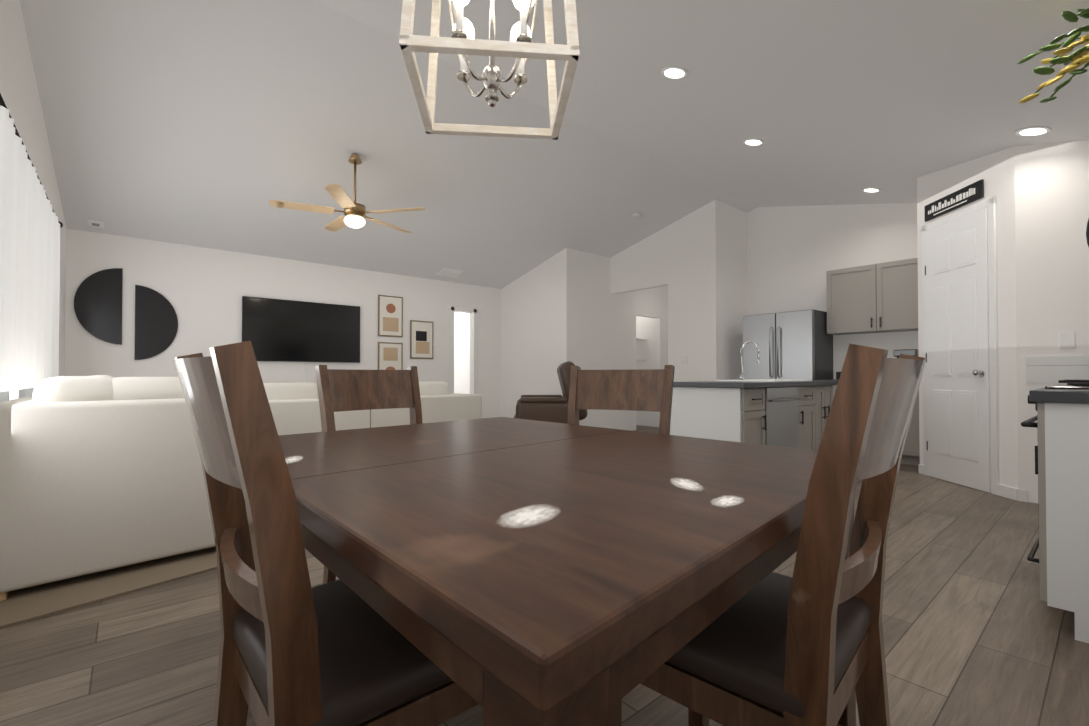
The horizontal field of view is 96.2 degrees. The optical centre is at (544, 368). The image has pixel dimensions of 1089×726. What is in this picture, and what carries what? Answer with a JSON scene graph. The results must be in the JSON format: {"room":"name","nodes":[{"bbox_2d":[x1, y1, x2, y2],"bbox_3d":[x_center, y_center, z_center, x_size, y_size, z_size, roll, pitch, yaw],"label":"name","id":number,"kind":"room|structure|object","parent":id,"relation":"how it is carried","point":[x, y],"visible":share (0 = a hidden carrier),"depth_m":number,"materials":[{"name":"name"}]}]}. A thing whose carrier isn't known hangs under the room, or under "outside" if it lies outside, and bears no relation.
{"room":"dining room","nodes":[
{"label":"dining room","id":0,"kind":"room"},
{"bbox_2d":[454,312,469,393],"bbox_3d":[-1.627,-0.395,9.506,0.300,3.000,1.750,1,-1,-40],"label":"window","id":1,"kind":"structure","parent":0,"point":[461,320],"depth_m":9.18,"materials":[{"name":"white glass"}]},
{"bbox_2d":[0,425,1088,725],"bbox_3d":[0.214,1.108,5.886,9.260,0.100,9.820,1,-1,-40],"label":"floor","id":2,"kind":"structure","parent":0,"point":[978,631],"depth_m":1.77,"materials":[{"name":"brown wood"}]},
{"bbox_2d":[0,546,216,628],"bbox_3d":[-1.488,1.044,5.325,5.700,0.012,4.530,1,-1,-40],"label":"floor carpet","id":3,"kind":"object","parent":2,"relation":"on","point":[22,605],"visible":0.06,"depth_m":2.23,"materials":[{"name":"beige carpet"}]},
{"bbox_2d":[0,375,214,600],"bbox_3d":[-2.593,0.524,3.051,0.990,0.967,1.867,1,-1,-40],"label":"sofa","id":4,"kind":"object","parent":3,"relation":"on","point":[98,473],"visible":0.75,"depth_m":2.32,"materials":[{"name":"fabric"}]},
{"bbox_2d":[263,381,481,434],"bbox_3d":[-2.137,0.596,5.461,2.760,0.888,1.011,1,-1,-40],"label":"sofa","id":5,"kind":"object","parent":3,"relation":"on","point":[295,408],"visible":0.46,"depth_m":5.01,"materials":[{"name":"fabric"}]},
{"bbox_2d":[514,361,586,423],"bbox_3d":[0.074,0.476,6.862,1.003,1.140,1.000,0,-1,-2],"label":"recliner","id":6,"kind":"object","parent":3,"relation":"on","point":[550,408],"visible":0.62,"depth_m":6.37,"materials":[{"name":"brown leather"}]},
{"bbox_2d":[174,341,478,725],"bbox_3d":[-0.395,0.481,0.960,0.537,1.028,0.496,1,-1,-42],"label":"chair","id":7,"kind":"object","parent":2,"relation":"on","point":[296,649],"visible":0.69,"depth_m":0.75,"materials":[{"name":"brown wood"}]},
{"bbox_2d":[315,365,421,583],"bbox_3d":[-0.676,0.498,2.187,0.537,1.028,0.496,-1,-1,43],"label":"chair","id":8,"kind":"object","parent":2,"relation":"on","point":[339,390],"visible":0.23,"depth_m":2.32,"materials":[{"name":"brown wood"}]},
{"bbox_2d":[242,417,861,725],"bbox_3d":[-0.106,0.613,1.401,1.263,0.770,1.730,1,-1,-40],"label":"dining table","id":9,"kind":"object","parent":2,"relation":"on","point":[627,571],"visible":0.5,"depth_m":0.67,"materials":[{"name":"brown wood"}]},
{"bbox_2d":[286,456,303,463],"bbox_3d":[-0.623,0.225,1.208,0.060,0.001,0.160,0,-1,-19],"label":"flour","id":10,"kind":"object","parent":9,"relation":"on","point":[293,459],"visible":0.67,"depth_m":1.21,"materials":[{"name":"white food"}]},
{"bbox_2d":[496,504,560,528],"bbox_3d":[-0.022,0.219,0.727,0.100,0.001,0.170,0,-1,27],"label":"light","id":11,"kind":"object","parent":9,"relation":"on","point":[526,516],"visible":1,"depth_m":0.72,"materials":[{"name":"white"}]},
{"bbox_2d":[671,477,702,490],"bbox_3d":[0.272,0.221,0.936,0.070,0.001,0.150,0,-1,-2],"label":"flour","id":12,"kind":"object","parent":9,"relation":"on","point":[686,483],"visible":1,"depth_m":0.93,"materials":[{"name":"white"}]},
{"bbox_2d":[711,495,742,507],"bbox_3d":[0.303,0.220,0.810,0.060,0.001,0.120,-1,-1,38],"label":"flour","id":13,"kind":"object","parent":9,"relation":"on","point":[725,500],"visible":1,"depth_m":0.81,"materials":[{"name":"white"}]},
{"bbox_2d":[567,365,674,434],"bbox_3d":[0.260,0.496,2.104,0.496,1.028,0.537,0,-1,26],"label":"chair","id":14,"kind":"object","parent":2,"relation":"on","point":[644,390],"visible":0.17,"depth_m":2.30,"materials":[{"name":"brown wood"}]},
{"bbox_2d":[671,385,832,450],"bbox_3d":[2.004,0.599,4.506,1.830,0.880,0.693,1,-1,-40],"label":"kitchen island","id":15,"kind":"object","parent":2,"relation":"on","point":[785,413],"depth_m":4.01,"materials":[{"name":"white wood"}]},
{"bbox_2d":[673,381,837,388],"bbox_3d":[1.989,0.140,4.530,1.890,0.040,0.704,1,-1,-40],"label":"island countertop","id":16,"kind":"structure","parent":15,"relation":"on","point":[693,384],"depth_m":4.00,"materials":[{"name":"grey stone"}]},
{"bbox_2d":[609,343,925,725],"bbox_3d":[0.456,0.482,1.017,0.537,1.028,0.496,-1,-1,43],"label":"chair","id":17,"kind":"object","parent":2,"relation":"on","point":[803,645],"visible":0.79,"depth_m":0.81,"materials":[{"name":"brown wood"}]},
{"bbox_2d":[742,309,832,380],"bbox_3d":[3.226,0.161,6.524,0.721,1.770,0.910,1,-1,-40],"label":"fridge","id":18,"kind":"object","parent":2,"relation":"on","point":[795,345],"visible":0.42,"depth_m":6.25,"materials":[{"name":"grey metal"}]},
{"bbox_2d":[815,258,919,465],"bbox_3d":[3.917,-0.094,5.773,0.675,2.300,1.095,1,-1,-40],"label":"tall cabinet","id":19,"kind":"object","parent":2,"relation":"on","point":[877,298],"visible":0.31,"depth_m":5.77,"materials":[{"name":"painted wood"},{"name":"black metal"}]},
{"bbox_2d":[893,349,918,357],"bbox_3d":[4.178,-0.042,5.623,0.220,0.349,0.220,1,-1,-40],"label":"coffee maker","id":20,"kind":"object","parent":19,"relation":"on","point":[911,352],"visible":0.27,"depth_m":5.54,"materials":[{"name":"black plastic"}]},
{"bbox_2d":[1021,380,1088,562],"bbox_3d":[2.605,0.488,2.119,0.760,1.000,0.711,1,-1,-40],"label":"range","id":21,"kind":"object","parent":2,"relation":"on","point":[1073,384],"visible":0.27,"depth_m":2.15,"materials":[{"name":"black metal"}]},
{"bbox_2d":[1033,401,1088,642],"bbox_3d":[2.225,0.563,1.738,0.300,0.880,0.636,1,-1,-40],"label":"base cabinet","id":22,"kind":"object","parent":2,"relation":"on","point":[1062,460],"depth_m":1.83,"materials":[{"name":"white wood"}]},
{"bbox_2d":[1029,389,1088,404],"bbox_3d":[2.210,0.105,1.744,0.327,0.045,0.656,1,-1,-40],"label":"countertop","id":23,"kind":"structure","parent":22,"relation":"on","point":[1042,396],"depth_m":1.83,"materials":[{"name":"grey stone"}]},
{"bbox_2d":[0,0,1088,502],"bbox_3d":[0.775,-0.827,5.174,9.160,3.750,7.970,1,-1,-40],"label":"wall","id":24,"kind":"structure","parent":0,"point":[698,284],"depth_m":6.43,"materials":[{"name":"white paint"}]},
{"bbox_2d":[0,388,33,401],"bbox_3d":[-3.346,-0.380,3.021,0.200,1.800,2.600,1,-1,-40],"label":"window","id":25,"kind":"structure","parent":24,"relation":"in","point":[7,395],"depth_m":3.72,"materials":[{"name":"white"}]},
{"bbox_2d":[0,93,62,391],"bbox_3d":[-3.224,-0.119,3.067,0.099,2.218,2.518,1,-1,-40],"label":"sheer curtain","id":26,"kind":"object","parent":25,"relation":"hanging from","point":[31,224],"visible":0.98,"depth_m":2.73,"materials":[{"name":"sheer fabric"},{"name":"black metal"}]},
{"bbox_2d":[74,268,122,344],"bbox_3d":[-4.918,-0.699,5.387,0.396,0.860,0.020,1,-1,-40],"label":"art","id":27,"kind":"object","parent":24,"relation":"attached to","point":[98,303],"depth_m":5.40,"materials":[{"name":"black"}]},
{"bbox_2d":[134,285,177,359],"bbox_3d":[-4.533,-0.525,5.712,0.396,0.860,0.020,1,-1,-40],"label":"art","id":28,"kind":"object","parent":24,"relation":"attached to","point":[156,321],"depth_m":5.68,"materials":[{"name":"black"}]},
{"bbox_2d":[242,296,359,362],"bbox_3d":[-3.305,-0.506,6.742,1.500,0.830,0.046,1,-1,-40],"label":"wall-mounted tv","id":29,"kind":"object","parent":24,"relation":"attached to","point":[285,330],"visible":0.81,"depth_m":6.69,"materials":[{"name":"black plastic"}]},
{"bbox_2d":[378,295,402,336],"bbox_3d":[-2.379,-0.806,7.547,0.390,0.630,0.025,1,-1,-40],"label":"picture frame","id":30,"kind":"object","parent":24,"relation":"attached to","point":[390,324],"depth_m":7.53,"materials":[{"name":"gold metal"}]},
{"bbox_2d":[378,342,402,369],"bbox_3d":[-2.379,-0.101,7.538,0.390,0.600,0.025,1,-1,-40],"label":"picture frame","id":31,"kind":"object","parent":24,"relation":"attached to","point":[390,355],"depth_m":7.53,"materials":[{"name":"gold metal"}]},
{"bbox_2d":[410,320,432,358],"bbox_3d":[-1.979,-0.461,7.883,0.400,0.610,0.023,1,-1,-40],"label":"picture frame","id":32,"kind":"object","parent":24,"relation":"attached to","point":[421,332],"depth_m":7.87,"materials":[{"name":"gold metal"}]},
{"bbox_2d":[450,307,476,393],"bbox_3d":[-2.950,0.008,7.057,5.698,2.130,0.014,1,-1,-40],"label":"window frame","id":33,"kind":"structure","parent":24,"relation":"attached to","point":[453,309],"depth_m":8.51,"materials":[{"name":"white wood"}]},
{"bbox_2d":[924,179,983,221],"bbox_3d":[3.708,-1.514,4.446,0.021,0.155,0.660,0,-1,3],"label":"sign","id":34,"kind":"object","parent":24,"relation":"attached to","point":[968,194],"visible":0.98,"depth_m":4.39,"materials":[{"name":"black"}]},
{"bbox_2d":[918,196,1017,500],"bbox_3d":[3.668,-0.185,4.356,0.096,2.445,1.068,0,-1,3],"label":"door","id":35,"kind":"structure","parent":24,"relation":"attached to","point":[960,354],"depth_m":4.30,"materials":[{"name":"white wood"}]},
{"bbox_2d":[1019,355,1088,501],"bbox_3d":[3.997,0.465,3.445,0.009,1.120,0.943,1,-1,-40],"label":"trim","id":36,"kind":"structure","parent":24,"relation":"attached to","point":[1047,369],"depth_m":3.66,"materials":[{"name":"white wood"}]},
{"bbox_2d":[1059,331,1074,347],"bbox_3d":[3.864,-0.212,3.612,0.007,0.120,0.080,1,-1,-40],"label":"electrical outlet plate","id":37,"kind":"object","parent":24,"relation":"attached to","point":[1066,339],"visible":1,"depth_m":3.61,"materials":[{"name":"white plastic"}]},
{"bbox_2d":[1086,219,1088,246],"bbox_3d":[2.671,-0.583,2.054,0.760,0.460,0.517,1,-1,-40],"label":"wall clock","id":38,"kind":"object","parent":24,"relation":"attached to","point":[1087,233],"visible":1,"depth_m":2.11,"materials":[{"name":"black plastic"}]},
{"bbox_2d":[20,0,1088,288],"bbox_3d":[0.214,-1.776,5.924,9.260,1.492,9.820,1,-1,-40],"label":"ceiling","id":39,"kind":"structure","parent":0,"point":[216,124],"depth_m":4.05,"materials":[{"name":"grey paint"}]},
{"bbox_2d":[87,219,103,227],"bbox_3d":[-4.725,-1.566,5.144,0.129,0.086,0.315,1,-1,-40],"label":"ceiling vent","id":40,"kind":"object","parent":39,"relation":"in","point":[93,223],"depth_m":5.20,"materials":[{"name":"white metal"}]},
{"bbox_2d":[269,153,425,232],"bbox_3d":[-1.894,-1.732,4.809,1.404,0.717,1.355,1,-1,-40],"label":"ceiling fan","id":41,"kind":"object","parent":39,"relation":"hanging from","point":[354,212],"visible":1,"depth_m":4.68,"materials":[{"name":"brown wood"}]},
{"bbox_2d":[436,268,462,277],"bbox_3d":[-1.479,-1.534,7.629,0.468,0.086,0.524,1,-1,-40],"label":"ceiling vent","id":42,"kind":"object","parent":39,"relation":"in","point":[441,272],"depth_m":7.84,"materials":[{"name":"white metal"}]},
{"bbox_2d":[399,0,579,139],"bbox_3d":[-0.154,-1.352,1.443,0.448,1.167,0.447,0,-1,-5],"label":"lantern chandelier","id":43,"kind":"object","parent":39,"relation":"hanging from","point":[462,42],"visible":1,"depth_m":1.40,"materials":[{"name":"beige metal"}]},
{"bbox_2d":[632,213,640,218],"bbox_3d":[1.300,-2.148,6.874,0.130,0.061,0.127,1,-1,-40],"label":"smoke detector","id":44,"kind":"object","parent":39,"relation":"attached to","point":[636,215],"visible":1,"depth_m":6.85,"materials":[{"name":"white plastic"}]},
{"bbox_2d":[661,66,687,79],"bbox_3d":[0.924,-2.102,3.473,0.186,0.051,0.189,-1,-1,44],"label":"recessed light","id":45,"kind":"object","parent":39,"relation":"in","point":[673,72],"depth_m":3.46,"materials":[{"name":"white"}]},
{"bbox_2d":[743,138,763,145],"bbox_3d":[1.965,-2.129,4.595,0.186,0.051,0.189,-1,-1,44],"label":"recessed light","id":46,"kind":"object","parent":39,"relation":"in","point":[751,141],"depth_m":4.58,"materials":[{"name":"white"}]},
{"bbox_2d":[862,188,880,192],"bbox_3d":[3.701,-2.021,5.532,0.186,0.051,0.189,-1,-1,44],"label":"recessed light","id":47,"kind":"object","parent":39,"relation":"in","point":[871,190],"depth_m":5.51,"materials":[{"name":"white"}]},
{"bbox_2d":[1015,126,1050,135],"bbox_3d":[3.533,-1.715,3.534,0.186,0.051,0.189,-1,-1,44],"label":"recessed light","id":48,"kind":"object","parent":39,"relation":"in","point":[1033,130],"depth_m":3.52,"materials":[{"name":"white"}]},
{"bbox_2d":[636,316,654,426],"bbox_3d":[1.936,-0.145,9.481,0.100,2.500,0.580,1,-1,-40],"label":"wall","id":49,"kind":"structure","parent":0,"point":[645,329],"depth_m":9.40,"materials":[{"name":"white paint"}]},
{"bbox_3d":[3.145,-0.848,2.446,2.595,0.800,0.494,1,-1,-40],"label":"upper cabinet","id":50,"kind":"object","parent":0,"visible":0},
{"bbox_2d":[1018,8,1088,102],"bbox_3d":[2.373,-1.383,2.131,0.617,0.258,0.464,1,-1,-40],"label":"potted plant","id":51,"kind":"object","parent":50,"relation":"on","point":[1078,57],"visible":1,"depth_m":2.17,"materials":[{"name":"green plant"}]}
]}

